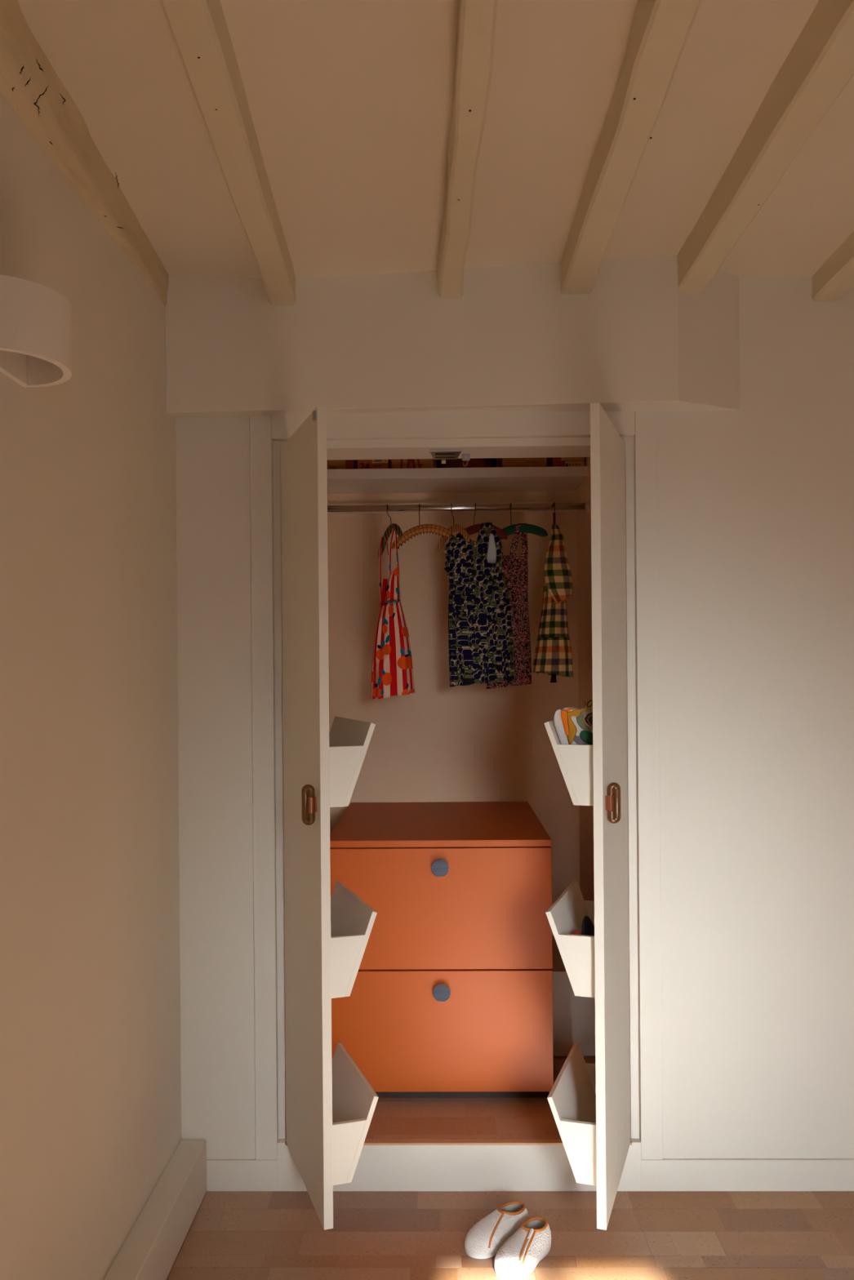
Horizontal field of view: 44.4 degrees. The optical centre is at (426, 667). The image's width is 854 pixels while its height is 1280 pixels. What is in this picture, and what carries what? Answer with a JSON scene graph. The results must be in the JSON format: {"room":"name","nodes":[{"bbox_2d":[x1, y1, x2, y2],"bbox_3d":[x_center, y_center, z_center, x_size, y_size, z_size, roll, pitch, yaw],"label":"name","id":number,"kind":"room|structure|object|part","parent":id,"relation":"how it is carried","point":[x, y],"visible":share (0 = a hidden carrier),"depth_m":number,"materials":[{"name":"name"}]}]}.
{"room":"bedroom","nodes":[
{"label":"bedroom","id":0,"kind":"room"},
{"bbox_2d":[0,93,181,1279],"bbox_3d":[-0.753,0.159,0.762,0.100,2.700,4.500,0,0,1],"label":"wall","id":1,"kind":"structure","parent":0,"point":[91,1064],"depth_m":2.08,"materials":[{"name":"paint"}]},
{"bbox_2d":[0,274,71,387],"bbox_3d":[-0.635,-0.535,1.675,0.117,0.110,0.232,0,0,1],"label":"wall lamp","id":2,"kind":"object","parent":1,"relation":"attached to","point":[36,348],"visible":1,"depth_m":1.62,"materials":[{"name":"white paint"}]},
{"bbox_3d":[-0.688,-0.534,1.676,0.012,0.110,0.232,0,0,1],"label":"plate","id":3,"kind":"part","parent":2,"relation":"part of","materials":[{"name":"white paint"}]},
{"bbox_2d":[103,1139,206,1279],"bbox_3d":[-0.660,1.339,0.711,0.068,0.139,4.200,0,0,1],"label":"baseboard","id":4,"kind":"structure","parent":1,"relation":"attached to","point":[150,1250],"depth_m":2.47,"materials":[{"name":"paint"}]},
{"bbox_2d":[17,0,853,279],"bbox_3d":[0.803,-1.110,0.727,3.200,0.188,4.480,0,0,1],"label":"ceiling","id":5,"kind":"structure","parent":0,"point":[350,102],"depth_m":2.00,"materials":[{"name":"paint"}]},
{"bbox_2d":[0,0,168,305],"bbox_3d":[-0.665,-0.989,0.666,0.149,0.122,4.110,0,0,1],"label":"ceiling beam","id":6,"kind":"structure","parent":5,"relation":"attached to","point":[28,82],"depth_m":1.90,"materials":[{"name":"beige wood"}]},
{"bbox_2d":[159,0,295,306],"bbox_3d":[-0.327,-0.990,0.660,0.076,0.109,4.116,0,0,-1],"label":"ceiling beam","id":7,"kind":"structure","parent":5,"relation":"attached to","point":[198,28],"depth_m":1.83,"materials":[{"name":"beige wood"}]},
{"bbox_2d":[437,0,497,297],"bbox_3d":[0.091,-1.007,0.654,0.073,0.117,4.113,0,0,-1],"label":"ceiling beam","id":8,"kind":"structure","parent":5,"relation":"attached to","point":[477,21],"depth_m":1.87,"materials":[{"name":"beige wood"}]},
{"bbox_2d":[560,0,702,294],"bbox_3d":[0.353,-1.019,0.649,0.083,0.120,4.110,0,0,1],"label":"ceiling beam","id":9,"kind":"structure","parent":5,"relation":"attached to","point":[660,29],"depth_m":1.90,"materials":[{"name":"beige wood"}]},
{"bbox_2d":[676,0,853,294],"bbox_3d":[0.643,-1.030,0.660,0.093,0.123,4.140,0,0,1],"label":"ceiling beam","id":10,"kind":"structure","parent":5,"relation":"attached to","point":[819,65],"depth_m":1.94,"materials":[{"name":"beige wood"}]},
{"bbox_2d":[812,231,853,300],"bbox_3d":[1.024,-1.024,0.686,0.090,0.097,4.206,0,0,1],"label":"ceiling beam","id":11,"kind":"structure","parent":5,"relation":"attached to","point":[834,278],"depth_m":2.65,"materials":[{"name":"beige wood"}]},
{"bbox_2d":[164,255,740,417],"bbox_3d":[0.097,-0.933,2.767,1.554,0.530,0.124,0,0,1],"label":"wall","id":12,"kind":"structure","parent":0,"point":[513,341],"depth_m":2.71,"materials":[{"name":"white paint"}]},
{"bbox_2d":[327,457,579,904],"bbox_3d":[0.095,0.152,3.974,1.052,2.500,0.050,0,0,1],"label":"wall","id":13,"kind":"structure","parent":0,"point":[437,742],"depth_m":3.95,"materials":[{"name":"paint"}]},
{"bbox_2d":[327,501,577,514],"bbox_3d":[0.088,-0.600,3.939,0.952,0.035,0.020,0,0,1],"label":"trim","id":14,"kind":"structure","parent":13,"relation":"attached to","point":[566,510],"depth_m":3.93,"materials":[{"name":"paint"}]},
{"bbox_2d":[327,466,587,493],"bbox_3d":[0.086,-0.677,3.793,0.951,0.034,0.309,0,0,1],"label":"closet shelf","id":15,"kind":"object","parent":13,"relation":"attached to","point":[566,478],"visible":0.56,"depth_m":3.69,"materials":[{"name":"white paint"}]},
{"bbox_2d":[326,459,357,469],"bbox_3d":[-0.321,-0.756,3.790,0.128,0.130,0.221,0,0,1],"label":"cardboard box","id":16,"kind":"object","parent":15,"relation":"on","point":[332,464],"visible":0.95,"depth_m":3.68,"materials":[{"name":"black"}]},
{"bbox_3d":[-0.273,-0.756,3.679,0.028,0.127,0.001,0,0,1],"label":"red panel","id":17,"kind":"part","parent":16,"relation":"part of","materials":[{"name":"red cardboard"}]},
{"bbox_2d":[357,459,391,468],"bbox_3d":[-0.189,-0.767,3.780,0.107,0.150,0.201,0,0,1],"label":"cardboard box","id":18,"kind":"object","parent":15,"relation":"on","point":[362,464],"visible":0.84,"depth_m":3.68,"materials":[{"name":"black"}]},
{"bbox_2d":[391,458,433,468],"bbox_3d":[-0.050,-0.763,3.786,0.145,0.140,0.221,0,0,1],"label":"cardboard box","id":19,"kind":"object","parent":15,"relation":"on","point":[403,463],"visible":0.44,"depth_m":3.68,"materials":[{"name":"red"}]},
{"bbox_2d":[435,457,496,467],"bbox_3d":[0.143,-0.775,3.788,0.222,0.160,0.222,0,0,1],"label":"cardboard box","id":20,"kind":"object","parent":15,"relation":"on","point":[475,462],"visible":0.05,"depth_m":3.69,"materials":[{"name":"red cardboard"}]},
{"bbox_2d":[498,457,545,466],"bbox_3d":[0.341,-0.756,3.781,0.149,0.120,0.221,0,0,1],"label":"cardboard box","id":21,"kind":"object","parent":15,"relation":"on","point":[503,462],"visible":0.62,"depth_m":3.67,"materials":[{"name":"brown cardboard"}]},
{"bbox_2d":[546,457,584,466],"bbox_3d":[0.498,-0.763,3.770,0.113,0.130,0.201,0,0,1],"label":"cardboard box","id":22,"kind":"object","parent":15,"relation":"on","point":[551,461],"visible":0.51,"depth_m":3.67,"materials":[{"name":"black"}]},
{"bbox_2d":[365,1056,631,1139],"bbox_3d":[0.096,1.337,3.385,0.952,0.130,1.128,0,0,1],"label":"floor","id":23,"kind":"structure","parent":0,"point":[392,1117],"depth_m":2.95,"materials":[{"name":"brown wood"}]},
{"bbox_2d":[329,801,553,1097],"bbox_3d":[0.043,0.889,3.481,0.662,0.766,0.894,0,0,1],"label":"dresser","id":24,"kind":"object","parent":23,"relation":"on","point":[451,996],"visible":0.87,"depth_m":3.06,"materials":[{"name":"orange paint"}]},
{"bbox_3d":[0.038,0.583,3.047,0.051,0.051,0.025,0,0,1],"label":"knob","id":25,"kind":"part","parent":24,"relation":"part of","materials":[{"name":"grey metal"}]},
{"bbox_3d":[0.035,0.707,3.070,0.662,0.354,0.020,0,0,1],"label":"drawer","id":26,"kind":"part","parent":24,"relation":"part of","materials":[{"name":"orange paint"}]},
{"bbox_3d":[0.043,0.946,3.047,0.051,0.051,0.025,0,0,1],"label":"knob","id":27,"kind":"part","parent":24,"relation":"part of","materials":[{"name":"grey metal"}]},
{"bbox_3d":[0.038,1.066,3.070,0.662,0.354,0.020,0,0,1],"label":"drawer","id":28,"kind":"part","parent":24,"relation":"part of","materials":[{"name":"orange paint"}]},
{"bbox_2d":[166,1191,853,1279],"bbox_3d":[0.815,1.446,0.687,3.017,0.100,4.200,0,0,1],"label":"floor","id":29,"kind":"structure","parent":0,"point":[232,1235],"depth_m":2.58,"materials":[{"name":"brown wood"}]},
{"bbox_2d":[464,1200,528,1258],"bbox_3d":[0.175,1.366,2.559,0.088,0.072,0.204,0,0,45],"label":"slipper","id":30,"kind":"object","parent":29,"relation":"on","point":[484,1239],"visible":0.85,"depth_m":2.52,"materials":[{"name":"white fabric"}]},
{"bbox_2d":[493,1216,551,1279],"bbox_3d":[0.231,1.365,2.476,0.088,0.074,0.204,0,0,34],"label":"slipper","id":31,"kind":"object","parent":29,"relation":"on","point":[520,1254],"visible":1,"depth_m":2.44,"materials":[{"name":"white fabric"}]},
{"bbox_3d":[0.243,1.333,2.462,0.006,0.011,0.029,0,0,24],"label":"zip pull","id":32,"kind":"part","parent":31,"relation":"part of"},
{"bbox_2d":[175,275,853,1159],"bbox_3d":[0.838,0.045,2.880,3.017,2.537,0.174,0,0,1],"label":"wall","id":33,"kind":"structure","parent":0,"point":[755,502],"depth_m":2.80,"materials":[{"name":"white paint"}]},
{"bbox_2d":[249,415,278,1159],"bbox_3d":[-0.438,0.320,2.897,0.058,2.006,0.180,0,0,1],"label":"trim","id":34,"kind":"structure","parent":33,"relation":"attached to","point":[261,491],"depth_m":2.81,"materials":[{"name":"white paint"}]},
{"bbox_2d":[280,406,333,1230],"bbox_3d":[-0.319,0.342,2.584,0.056,1.864,0.464,0,0,-18],"label":"door","id":35,"kind":"structure","parent":33,"relation":"in","point":[304,464],"depth_m":2.50,"materials":[{"name":"white paint"}]},
{"bbox_3d":[-0.272,0.316,2.400,0.031,0.094,0.017,0,0,1],"label":"handle","id":36,"kind":"part","parent":35,"relation":"part of","materials":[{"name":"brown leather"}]},
{"bbox_2d":[328,715,375,807],"bbox_3d":[-0.231,0.226,2.594,0.116,0.192,0.368,0,0,-18],"label":"storage bin","id":37,"kind":"object","parent":35,"relation":"attached to","point":[349,740],"visible":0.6,"depth_m":2.42,"materials":[{"name":"white paint"}]},
{"bbox_3d":[-0.190,0.252,2.420,0.086,0.138,0.012,0,0,-18],"label":"panel","id":38,"kind":"part","parent":37,"relation":"part of","materials":[{"name":"white paint"}]},
{"bbox_2d":[330,880,377,998],"bbox_3d":[-0.228,0.665,2.594,0.116,0.192,0.368,0,0,-18],"label":"storage bin","id":39,"kind":"object","parent":35,"relation":"attached to","point":[352,920],"visible":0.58,"depth_m":2.43,"materials":[{"name":"white paint"}]},
{"bbox_3d":[-0.186,0.691,2.420,0.086,0.138,0.012,0,0,-18],"label":"panel","id":40,"kind":"part","parent":39,"relation":"part of","materials":[{"name":"white paint"}]},
{"bbox_2d":[332,1042,378,1185],"bbox_3d":[-0.224,1.095,2.594,0.116,0.192,0.368,0,0,-18],"label":"storage bin","id":41,"kind":"object","parent":35,"relation":"attached to","point":[354,1101],"visible":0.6,"depth_m":2.47,"materials":[{"name":"white paint"}]},
{"bbox_3d":[-0.183,1.121,2.420,0.086,0.138,0.012,0,0,-18],"label":"panel","id":42,"kind":"part","parent":41,"relation":"part of","materials":[{"name":"white paint"}]},
{"bbox_2d":[429,448,462,463],"bbox_3d":[0.052,-0.585,2.902,0.088,0.018,0.116,0,0,1],"label":"magnetic catch","id":43,"kind":"object","parent":33,"relation":"attached to","point":[443,455],"visible":1,"depth_m":2.87,"materials":[{"name":"metal"}]},
{"bbox_2d":[271,410,635,440],"bbox_3d":[0.070,-0.653,2.889,0.973,0.070,0.180,0,0,1],"label":"trim","id":44,"kind":"structure","parent":33,"relation":"attached to","point":[564,424],"depth_m":2.80,"materials":[{"name":"white paint"}]},
{"bbox_2d":[272,435,639,1138],"bbox_3d":[0.078,0.327,2.900,0.974,1.890,0.158,0,0,1],"label":"trim","id":45,"kind":"structure","parent":33,"relation":"attached to","point":[560,446],"depth_m":2.83,"materials":[{"name":"white paint"}]},
{"bbox_2d":[284,1138,631,1145],"bbox_3d":[0.084,1.275,2.808,0.928,0.006,0.024,0,0,1],"label":"trim","id":46,"kind":"structure","parent":33,"relation":"attached to","point":[367,1141],"depth_m":2.80,"materials":[{"name":"white wood"}]},
{"bbox_2d":[276,1138,641,1191],"bbox_3d":[0.086,1.387,2.810,0.974,0.230,0.022,0,0,1],"label":"trim","id":47,"kind":"structure","parent":33,"relation":"attached to","point":[379,1167],"depth_m":2.80,"materials":[{"name":"white paint"}]},
{"bbox_2d":[462,453,470,466],"bbox_3d":[0.109,-0.578,2.922,0.022,0.033,0.026,0,0,1],"label":"block","id":48,"kind":"object","parent":33,"relation":"attached to","point":[464,456],"visible":1,"depth_m":2.91,"materials":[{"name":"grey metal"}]},
{"bbox_2d":[205,1158,853,1192],"bbox_3d":[0.850,1.405,2.877,3.017,0.183,0.180,0,0,1],"label":"baseboard","id":49,"kind":"structure","parent":33,"relation":"attached to","point":[666,1174],"depth_m":2.79,"materials":[{"name":"white paint"}]},
{"bbox_2d":[590,403,630,1230],"bbox_3d":[0.472,0.336,2.571,0.056,1.864,0.459,0,0,18],"label":"door","id":50,"kind":"structure","parent":33,"relation":"in","point":[607,448],"depth_m":2.45,"materials":[{"name":"white paint"}]},
{"bbox_2d":[543,720,593,805],"bbox_3d":[0.384,0.221,2.583,0.116,0.192,0.368,0,0,18],"label":"storage bin","id":51,"kind":"object","parent":50,"relation":"attached to","point":[575,762],"visible":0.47,"depth_m":2.40,"materials":[{"name":"white paint"}]},
{"bbox_3d":[0.366,0.221,2.589,0.080,0.192,0.368,0,0,18],"label":"panel","id":52,"kind":"part","parent":51,"relation":"part of","materials":[{"name":"white paint"}]},
{"bbox_2d":[553,700,592,744],"bbox_3d":[0.352,0.182,2.464,0.096,0.210,0.068,0,0,18],"label":"sneaker","id":53,"kind":"object","parent":51,"relation":"in","point":[573,726],"visible":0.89,"depth_m":2.44,"materials":[{"name":"multicoloured fabric"}]},
{"bbox_3d":[0.373,0.124,2.457,0.035,0.052,0.061,0,0,18],"label":"panel","id":54,"kind":"part","parent":53,"relation":"part of","materials":[{"name":"green"}]},
{"bbox_3d":[0.344,0.248,2.409,0.086,0.138,0.012,0,0,18],"label":"panel","id":55,"kind":"part","parent":51,"relation":"part of","materials":[{"name":"white paint"}]},
{"bbox_2d":[545,880,595,997],"bbox_3d":[0.387,0.660,2.583,0.116,0.192,0.368,0,0,18],"label":"storage bin","id":56,"kind":"object","parent":50,"relation":"attached to","point":[566,915],"visible":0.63,"depth_m":2.41,"materials":[{"name":"white paint"}]},
{"bbox_3d":[0.348,0.687,2.409,0.086,0.138,0.012,0,0,18],"label":"panel","id":57,"kind":"part","parent":56,"relation":"part of","materials":[{"name":"white paint"}]},
{"bbox_2d":[571,915,594,935],"bbox_3d":[0.393,0.672,2.532,0.062,0.142,0.168,0,0,18],"label":"shoe","id":58,"kind":"object","parent":56,"relation":"in","point":[588,927],"visible":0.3,"depth_m":2.50,"materials":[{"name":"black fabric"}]},
{"bbox_3d":[0.456,0.686,2.748,0.086,0.138,0.012,0,0,18],"label":"panel","id":59,"kind":"part","parent":56,"relation":"part of","materials":[{"name":"white paint"}]},
{"bbox_2d":[546,1042,596,1186],"bbox_3d":[0.391,1.090,2.583,0.116,0.192,0.368,0,0,18],"label":"storage bin","id":60,"kind":"object","parent":50,"relation":"attached to","point":[571,1099],"visible":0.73,"depth_m":2.48,"materials":[{"name":"white paint"}]},
{"bbox_3d":[0.351,1.117,2.409,0.086,0.138,0.012,0,0,18],"label":"panel","id":61,"kind":"part","parent":60,"relation":"part of","materials":[{"name":"white paint"}]},
{"bbox_3d":[0.460,1.116,2.748,0.086,0.138,0.012,0,0,18],"label":"panel","id":62,"kind":"part","parent":60,"relation":"part of","materials":[{"name":"white paint"}]},
{"bbox_3d":[0.427,0.310,2.390,0.031,0.094,0.018,0,0,1],"label":"handle","id":63,"kind":"part","parent":50,"relation":"part of","materials":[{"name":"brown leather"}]},
{"bbox_2d":[576,457,594,901],"bbox_3d":[0.588,0.148,3.456,0.050,2.500,0.970,0,0,1],"label":"wall","id":64,"kind":"structure","parent":0,"point":[583,493],"depth_m":3.74,"materials":[{"name":"paint"}]},
{"bbox_2d":[551,931,595,1056],"bbox_3d":[0.484,1.131,3.678,0.181,0.276,0.530,0,0,1],"label":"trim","id":65,"kind":"structure","parent":64,"relation":"attached to","point":[573,1016],"depth_m":3.41,"materials":[{"name":"paint"}]},
{"bbox_2d":[633,410,662,1159],"bbox_3d":[0.594,0.311,2.881,0.058,2.006,0.180,0,0,1],"label":"trim","id":66,"kind":"structure","parent":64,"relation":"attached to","point":[645,437],"depth_m":2.79,"materials":[{"name":"white paint"}]},
{"bbox_3d":[-0.414,0.156,3.472,0.050,2.500,0.970,0,0,1],"label":"wall","id":67,"kind":"structure","parent":0,"visible":0},
{"bbox_2d":[327,499,590,512],"bbox_3d":[0.083,-0.550,3.599,0.951,0.042,0.042,0,0,1],"label":"rail","id":68,"kind":"object","parent":67,"relation":"attached to","point":[586,505],"visible":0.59,"depth_m":3.59,"materials":[{"name":"silver metal"}]},
{"bbox_2d":[377,503,402,557],"bbox_3d":[-0.128,-0.475,3.603,0.028,0.176,0.212,0,0,-23],"label":"clothes hanger","id":69,"kind":"object","parent":68,"relation":"hanging from","point":[396,527],"visible":0.97,"depth_m":3.60,"materials":[{"name":"green fabric"}]},
{"bbox_3d":[-0.125,-0.440,3.604,0.022,0.104,0.212,0,0,-23],"label":"arm","id":70,"kind":"part","parent":69,"relation":"part of","materials":[{"name":"brown fabric"}]},
{"bbox_2d":[370,524,414,699],"bbox_3d":[-0.120,-0.188,3.593,0.152,0.596,0.130,0,0,1],"label":"striped dress","id":71,"kind":"object","parent":69,"relation":"hanging from","point":[392,668],"visible":1,"depth_m":3.55,"materials":[{"name":"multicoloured fabric"}]},
{"bbox_3d":[-0.150,-0.255,3.617,0.027,0.101,0.001,0,0,1],"label":"panel","id":72,"kind":"part","parent":71,"relation":"part of","materials":[{"name":"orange fabric"}]},
{"bbox_3d":[-0.116,-0.225,3.566,0.050,0.012,0.013,0,0,1],"label":"waist trim","id":73,"kind":"part","parent":71,"relation":"part of","materials":[{"name":"fabric"}]},
{"bbox_2d":[391,503,453,549],"bbox_3d":[-0.018,-0.487,3.599,0.217,0.155,0.030,0,0,14],"label":"clothes hanger","id":74,"kind":"object","parent":68,"relation":"hanging from","point":[424,528],"visible":0.97,"depth_m":3.60,"materials":[{"name":"wicker"}]},
{"bbox_3d":[-0.017,-0.451,3.601,0.217,0.082,0.016,0,0,10],"label":"arm","id":75,"kind":"part","parent":74,"relation":"part of"},
{"bbox_2d":[436,503,470,552],"bbox_3d":[0.089,-0.484,3.599,0.024,0.161,0.222,0,0,-30],"label":"clothes hanger","id":76,"kind":"object","parent":68,"relation":"hanging from","point":[455,527],"visible":0.91,"depth_m":3.58,"materials":[{"name":"brown fabric"}]},
{"bbox_3d":[0.090,-0.447,3.600,0.021,0.086,0.223,0,0,-29],"label":"arm","id":77,"kind":"part","parent":76,"relation":"part of"},
{"bbox_2d":[455,502,507,539],"bbox_3d":[0.170,-0.484,3.597,0.216,0.163,0.030,0,0,19],"label":"clothes hanger","id":78,"kind":"object","parent":68,"relation":"hanging from","point":[475,528],"visible":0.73,"depth_m":3.59,"materials":[{"name":"red fabric"}]},
{"bbox_2d":[443,522,515,687],"bbox_3d":[0.180,-0.213,3.597,0.246,0.560,0.119,0,0,1],"label":"dress","id":79,"kind":"object","parent":78,"relation":"hanging from","point":[481,647],"visible":1,"depth_m":3.56,"materials":[{"name":"fabric"}]},
{"bbox_3d":[0.171,-0.448,3.598,0.217,0.091,0.018,0,0,14],"label":"arm","id":80,"kind":"part","parent":78,"relation":"part of","materials":[{"name":"red fabric"}]},
{"bbox_2d":[500,502,547,539],"bbox_3d":[0.312,-0.500,3.587,0.213,0.134,0.034,0,0,29],"label":"clothes hanger","id":81,"kind":"object","parent":68,"relation":"hanging from","point":[527,528],"visible":0.79,"depth_m":3.57,"materials":[{"name":"green fabric"}]},
{"bbox_2d":[486,523,531,688],"bbox_3d":[0.285,-0.209,3.639,0.159,0.571,0.118,0,0,1],"label":"floral dress","id":82,"kind":"object","parent":81,"relation":"hanging from","point":[515,567],"visible":0.67,"depth_m":3.65,"materials":[{"name":"fabric"}]},
{"bbox_3d":[0.316,-0.463,3.594,0.213,0.060,0.019,0,0,29],"label":"arm","id":83,"kind":"part","parent":81,"relation":"part of","materials":[{"name":"green fabric"}]},
{"bbox_2d":[552,502,555,524],"bbox_3d":[0.438,-0.483,3.606,0.019,0.168,0.156,0,0,3],"label":"clothes hanger","id":84,"kind":"object","parent":68,"relation":"hanging from","point":[553,513],"visible":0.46,"depth_m":3.59,"materials":[{"name":"brown metal"}]},
{"bbox_2d":[531,524,573,682],"bbox_3d":[0.433,-0.216,3.600,0.141,0.538,0.299,0,0,-1],"label":"dress","id":85,"kind":"object","parent":84,"relation":"hanging from","point":[553,656],"visible":1,"depth_m":3.51,"materials":[{"name":"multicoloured fabric"}]},
{"bbox_3d":[0.452,-0.225,3.467,0.061,0.030,0.018,0,0,1],"label":"cuff trim","id":86,"kind":"part","parent":85,"relation":"part of","materials":[{"name":"fabric"}]}
]}

